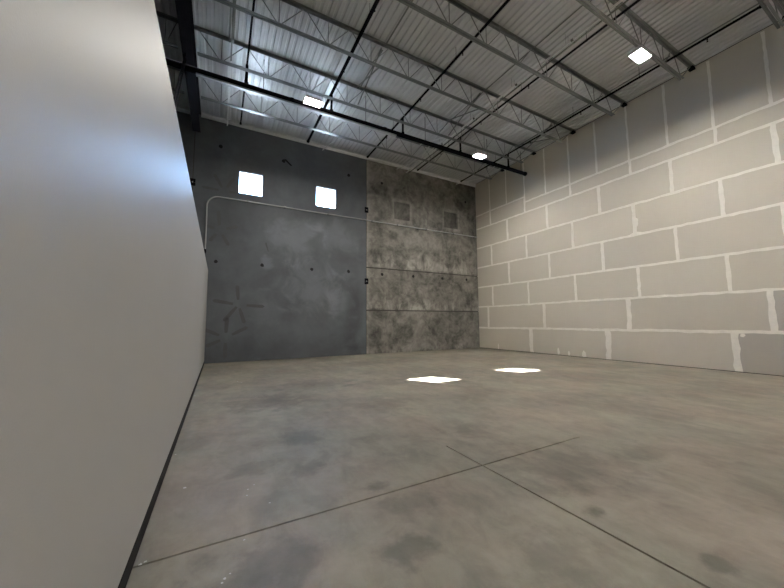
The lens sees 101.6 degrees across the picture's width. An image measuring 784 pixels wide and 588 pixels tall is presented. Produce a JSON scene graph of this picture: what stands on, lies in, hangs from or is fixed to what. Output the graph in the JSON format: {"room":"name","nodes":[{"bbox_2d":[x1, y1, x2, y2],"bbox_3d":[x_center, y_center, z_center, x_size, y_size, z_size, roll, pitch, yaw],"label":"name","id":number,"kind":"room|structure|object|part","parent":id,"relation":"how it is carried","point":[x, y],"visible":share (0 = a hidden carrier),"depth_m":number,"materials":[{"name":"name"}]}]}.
{"room":"empty warehouse","nodes":[
{"label":"empty warehouse","id":0,"kind":"room"},
{"bbox_2d":[0,0,207,587],"bbox_3d":[-2.720,0.106,3.965,0.130,3.660,19.550,2,-6,-28],"label":"wall","id":1,"kind":"structure","parent":0,"point":[104,269],"depth_m":1.22,"materials":[{"name":"paint"}]},
{"bbox_2d":[118,363,203,587],"bbox_3d":[-2.646,1.881,3.844,0.012,0.100,19.550,2,-6,-28],"label":"baseboard","id":2,"kind":"structure","parent":1,"relation":"attached to","point":[126,574],"depth_m":2.59,"materials":[{"name":"black plastic"}]},
{"bbox_2d":[176,111,479,363],"bbox_3d":[-3.497,-2.264,15.026,20.060,10.344,0.202,2,-6,-28],"label":"wall","id":3,"kind":"structure","parent":0,"point":[286,283],"depth_m":15.03,"materials":[{"name":"concrete"}]},
{"bbox_2d":[176,105,189,113],"bbox_3d":[-10.111,-7.395,11.724,4.789,0.170,0.107,2,-6,-28],"label":"ledger angle","id":4,"kind":"object","parent":3,"relation":"attached to","point":[178,108],"visible":0.02,"depth_m":12.70,"materials":[{"name":"grey metal"}]},
{"bbox_3d":[-10.149,-2.535,11.443,4.940,10.344,0.200,2,-6,-28],"label":"concrete panel","id":5,"kind":"part","parent":3,"relation":"part of","materials":[{"name":"white concrete"}]},
{"bbox_2d":[175,0,200,131],"bbox_3d":[-3.255,-7.724,4.381,0.270,0.778,19.550,2,-6,-28],"label":"girder","id":6,"kind":"object","parent":3,"relation":"attached to","point":[184,10],"visible":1,"depth_m":9.34,"materials":[{"name":"metal"}]},
{"bbox_2d":[156,10,177,48],"bbox_3d":[-8.077,-7.442,7.955,4.787,0.796,0.160,2,-6,-28],"label":"joist","id":7,"kind":"object","parent":6,"relation":"attached to","point":[160,14],"visible":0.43,"depth_m":8.92,"materials":[{"name":"grey metal"}]},
{"bbox_2d":[167,65,184,93],"bbox_3d":[-9.051,-7.280,9.751,4.787,0.796,0.160,2,-6,-28],"label":"joist","id":8,"kind":"object","parent":6,"relation":"attached to","point":[171,67],"visible":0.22,"depth_m":10.70,"materials":[{"name":"grey metal"}]},
{"bbox_2d":[201,79,503,179],"bbox_3d":[-0.212,-6.919,14.512,14.785,0.796,0.160,2,-6,-28],"label":"joist","id":9,"kind":"object","parent":6,"relation":"on","point":[202,97],"visible":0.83,"depth_m":13.71,"materials":[{"name":"grey metal"}]},
{"bbox_2d":[227,0,235,125],"bbox_3d":[-3.964,-7.407,7.988,0.145,0.731,12.505,2,-6,-28],"label":"joist bridging","id":10,"kind":"object","parent":9,"relation":"attached to","point":[232,10],"visible":0.94,"depth_m":9.21,"materials":[{"name":"grey metal"}]},
{"bbox_2d":[322,0,412,150],"bbox_3d":[-0.357,-7.260,9.932,0.145,0.731,12.505,2,-6,-28],"label":"joist bridging","id":11,"kind":"object","parent":9,"relation":"attached to","point":[381,50],"visible":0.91,"depth_m":10.84,"materials":[{"name":"grey metal"}]},
{"bbox_2d":[397,0,588,168],"bbox_3d":[3.251,-7.112,11.875,0.145,0.731,12.505,2,-6,-28],"label":"joist bridging","id":12,"kind":"object","parent":9,"relation":"attached to","point":[462,115],"visible":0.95,"depth_m":12.19,"materials":[{"name":"grey metal"}]},
{"bbox_2d":[457,1,763,183],"bbox_3d":[6.875,-6.964,13.827,0.145,0.731,12.505,2,-6,-28],"label":"joist bridging","id":13,"kind":"object","parent":9,"relation":"attached to","point":[763,1],"visible":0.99,"depth_m":12.01,"materials":[{"name":"grey metal"}]},
{"bbox_2d":[194,25,535,163],"bbox_3d":[0.762,-7.082,12.716,14.785,0.796,0.160,2,-6,-28],"label":"joist","id":14,"kind":"object","parent":6,"relation":"on","point":[196,27],"visible":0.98,"depth_m":11.33,"materials":[{"name":"grey metal"}]},
{"bbox_2d":[303,95,322,107],"bbox_3d":[-2.637,-6.606,10.670,0.560,0.465,0.330,2,-6,-28],"label":"light","id":15,"kind":"object","parent":14,"relation":"hanging from","point":[309,100],"visible":1,"depth_m":10.63,"materials":[{"name":"white plastic"}]},
{"bbox_2d":[472,150,486,159],"bbox_3d":[3.891,-6.338,14.209,0.560,0.465,0.330,2,-6,-28],"label":"light","id":16,"kind":"object","parent":14,"relation":"hanging from","point":[479,155],"visible":1,"depth_m":14.16,"materials":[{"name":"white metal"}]},
{"bbox_2d":[214,0,575,142],"bbox_3d":[1.736,-7.244,10.920,14.785,0.796,0.160,2,-6,-28],"label":"joist","id":17,"kind":"object","parent":6,"relation":"on","point":[302,7],"visible":0.99,"depth_m":10.02,"materials":[{"name":"grey metal"}]},
{"bbox_3d":[-2.661,-7.421,8.551,0.610,0.747,0.026,2,-6,-28],"label":"web rod","id":18,"kind":"part","parent":17,"relation":"part of","materials":[{"name":"grey metal"}]},
{"bbox_3d":[-2.089,-7.398,8.859,0.610,0.747,0.026,2,-6,-28],"label":"web rod","id":19,"kind":"part","parent":17,"relation":"part of","materials":[{"name":"grey metal"}]},
{"bbox_2d":[397,0,626,115],"bbox_3d":[2.720,-7.408,9.106,14.785,0.796,0.160,2,-6,-28],"label":"joist","id":20,"kind":"object","parent":6,"relation":"on","point":[457,3],"visible":0.97,"depth_m":9.63,"materials":[{"name":"grey metal"}]},
{"bbox_3d":[2.379,-7.419,8.922,0.610,0.747,0.026,2,-6,-28],"label":"web rod","id":21,"kind":"part","parent":20,"relation":"part of","materials":[{"name":"grey metal"}]},
{"bbox_3d":[3.540,-7.372,9.547,0.610,0.747,0.026,2,-6,-28],"label":"web rod","id":22,"kind":"part","parent":20,"relation":"part of","materials":[{"name":"grey metal"}]},
{"bbox_2d":[576,0,695,80],"bbox_3d":[3.694,-7.570,7.309,14.785,0.796,0.160,2,-6,-28],"label":"joist","id":23,"kind":"object","parent":6,"relation":"on","point":[630,14],"visible":0.92,"depth_m":9.17,"materials":[{"name":"grey metal"}]},
{"bbox_3d":[6.837,-7.439,9.002,0.610,0.747,0.026,2,-6,-28],"label":"web rod","id":24,"kind":"part","parent":23,"relation":"part of","materials":[{"name":"grey metal"}]},
{"bbox_2d":[628,39,651,63],"bbox_3d":[6.884,-6.820,8.880,0.560,0.465,0.330,2,-6,-28],"label":"light","id":25,"kind":"object","parent":23,"relation":"hanging from","point":[639,54],"visible":1,"depth_m":8.83,"materials":[{"name":"white plastic"}]},
{"bbox_3d":[7.999,-7.392,9.628,0.610,0.747,0.026,2,-6,-28],"label":"web rod","id":26,"kind":"part","parent":23,"relation":"part of","materials":[{"name":"grey metal"}]},
{"bbox_3d":[10.108,-7.607,10.792,0.200,0.064,0.150,2,-6,-28],"label":"bearing seat","id":27,"kind":"part","parent":23,"relation":"part of","materials":[{"name":"black metal"}]},
{"bbox_2d":[757,0,783,28],"bbox_3d":[4.683,-7.735,5.487,14.785,0.796,0.160,2,-6,-28],"label":"joist","id":28,"kind":"object","parent":6,"relation":"on","point":[765,3],"visible":1,"depth_m":8.29,"materials":[{"name":"grey metal"}]},
{"bbox_2d":[190,178,195,185],"bbox_3d":[-7.919,-4.453,12.693,0.200,0.290,0.035,2,-6,-28],"label":"plate","id":29,"kind":"object","parent":3,"relation":"attached to","point":[192,180],"visible":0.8,"depth_m":12.69,"materials":[{"name":"metal"}]},
{"bbox_2d":[238,171,262,191],"bbox_3d":[-6.097,-4.735,13.800,0.940,0.950,0.040,2,-6,-28],"label":"window","id":30,"kind":"structure","parent":3,"relation":"in","point":[239,171],"depth_m":13.86,"materials":[{"name":"metal"}]},
{"bbox_3d":[-4.650,-2.311,14.405,7.510,10.344,0.202,2,-6,-28],"label":"concrete panel","id":31,"kind":"part","parent":3,"relation":"part of","materials":[{"name":"grey concrete"}]},
{"bbox_2d":[201,112,475,186],"bbox_3d":[-1.260,-7.034,16.492,14.770,0.170,0.107,2,-6,-28],"label":"ledger angle","id":32,"kind":"object","parent":3,"relation":"attached to","point":[203,115],"visible":0.83,"depth_m":15.38,"materials":[{"name":"grey metal"}]},
{"bbox_2d":[204,196,476,252],"bbox_3d":[-1.115,-2.576,16.193,14.438,2.445,0.076,2,-6,-28],"label":"conduit","id":33,"kind":"object","parent":3,"relation":"attached to","point":[247,201],"visible":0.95,"depth_m":14.47,"materials":[{"name":"metal"}]},
{"bbox_3d":[2.002,-2.039,17.988,7.561,10.344,0.202,2,-6,-28],"label":"concrete panel","id":34,"kind":"part","parent":3,"relation":"part of","materials":[{"name":"grey concrete"}]},
{"bbox_2d":[126,348,783,587],"bbox_3d":[1.175,2.164,5.925,20.120,0.151,19.890,2,-6,-28],"label":"floor","id":35,"kind":"structure","parent":0,"point":[467,467],"depth_m":3.28,"materials":[{"name":"concrete"}]},
{"bbox_2d":[174,53,186,107],"bbox_3d":[-4.525,-2.500,6.227,0.160,9.269,6.219,2,-6,-28],"label":"brace","id":36,"kind":"object","parent":35,"relation":"on","point":[176,95],"visible":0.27,"depth_m":8.33,"materials":[{"name":"paint"}]},
{"bbox_2d":[154,0,783,183],"bbox_3d":[1.113,-8.101,6.819,20.120,0.200,19.890,2,-6,-28],"label":"ceiling","id":37,"kind":"structure","parent":0,"point":[603,59],"depth_m":10.52,"materials":[{"name":"metal"}]},
{"bbox_2d":[239,0,254,124],"bbox_3d":[-3.210,-7.654,7.595,0.084,0.493,12.810,2,-6,-28],"label":"branch","id":38,"kind":"object","parent":37,"relation":"hanging from","point":[253,4],"visible":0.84,"depth_m":9.46,"materials":[{"name":"black metal"}]},
{"bbox_2d":[307,0,379,142],"bbox_3d":[-0.773,-7.544,8.907,0.128,0.515,12.810,2,-6,-28],"label":"branch","id":39,"kind":"object","parent":37,"relation":"hanging from","point":[376,2],"visible":0.99,"depth_m":9.89,"materials":[{"name":"black metal"}]},
{"bbox_2d":[166,58,526,175],"bbox_3d":[-1.761,-6.920,11.653,19.410,1.253,0.198,2,-6,-28],"label":"sprinkler","id":40,"kind":"object","parent":37,"relation":"hanging from","point":[244,86],"visible":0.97,"depth_m":11.13,"materials":[{"name":"black metal"}]},
{"bbox_2d":[367,0,509,157],"bbox_3d":[1.822,-7.445,10.306,0.100,0.501,12.810,2,-6,-28],"label":"pipe","id":41,"kind":"object","parent":37,"relation":"hanging from","point":[506,1],"visible":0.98,"depth_m":10.13,"materials":[{"name":"black metal"}]},
{"bbox_2d":[406,0,622,172],"bbox_3d":[4.008,-7.391,11.709,0.070,0.392,13.540,2,-6,-28],"label":"conduit","id":42,"kind":"object","parent":37,"relation":"hanging from","point":[619,1],"visible":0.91,"depth_m":10.59,"materials":[{"name":"metal"}]},
{"bbox_2d":[408,0,628,173],"bbox_3d":[4.127,-7.390,11.773,0.055,0.384,13.540,2,-6,-28],"label":"conduit","id":43,"kind":"object","parent":37,"relation":"hanging from","point":[623,3],"visible":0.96,"depth_m":10.46,"materials":[{"name":"metal"}]},
{"bbox_2d":[417,0,640,170],"bbox_3d":[4.426,-7.341,11.709,0.092,0.497,12.810,2,-6,-28],"label":"pipe","id":44,"kind":"object","parent":37,"relation":"hanging from","point":[636,1],"visible":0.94,"depth_m":10.36,"materials":[{"name":"black metal"}]},
{"bbox_2d":[460,5,761,181],"bbox_3d":[6.865,-7.196,13.543,0.092,0.497,11.890,2,-6,-28],"label":"pipe","id":45,"kind":"object","parent":37,"relation":"hanging from","point":[759,6],"visible":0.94,"depth_m":10.68,"materials":[{"name":"black metal"}]},
{"bbox_2d":[475,19,783,375],"bbox_3d":[9.950,-2.785,11.084,0.145,10.501,19.975,2,-6,-28],"label":"wall","id":46,"kind":"structure","parent":0,"point":[653,232],"depth_m":11.55,"materials":[{"name":"beige concrete"}]}
]}

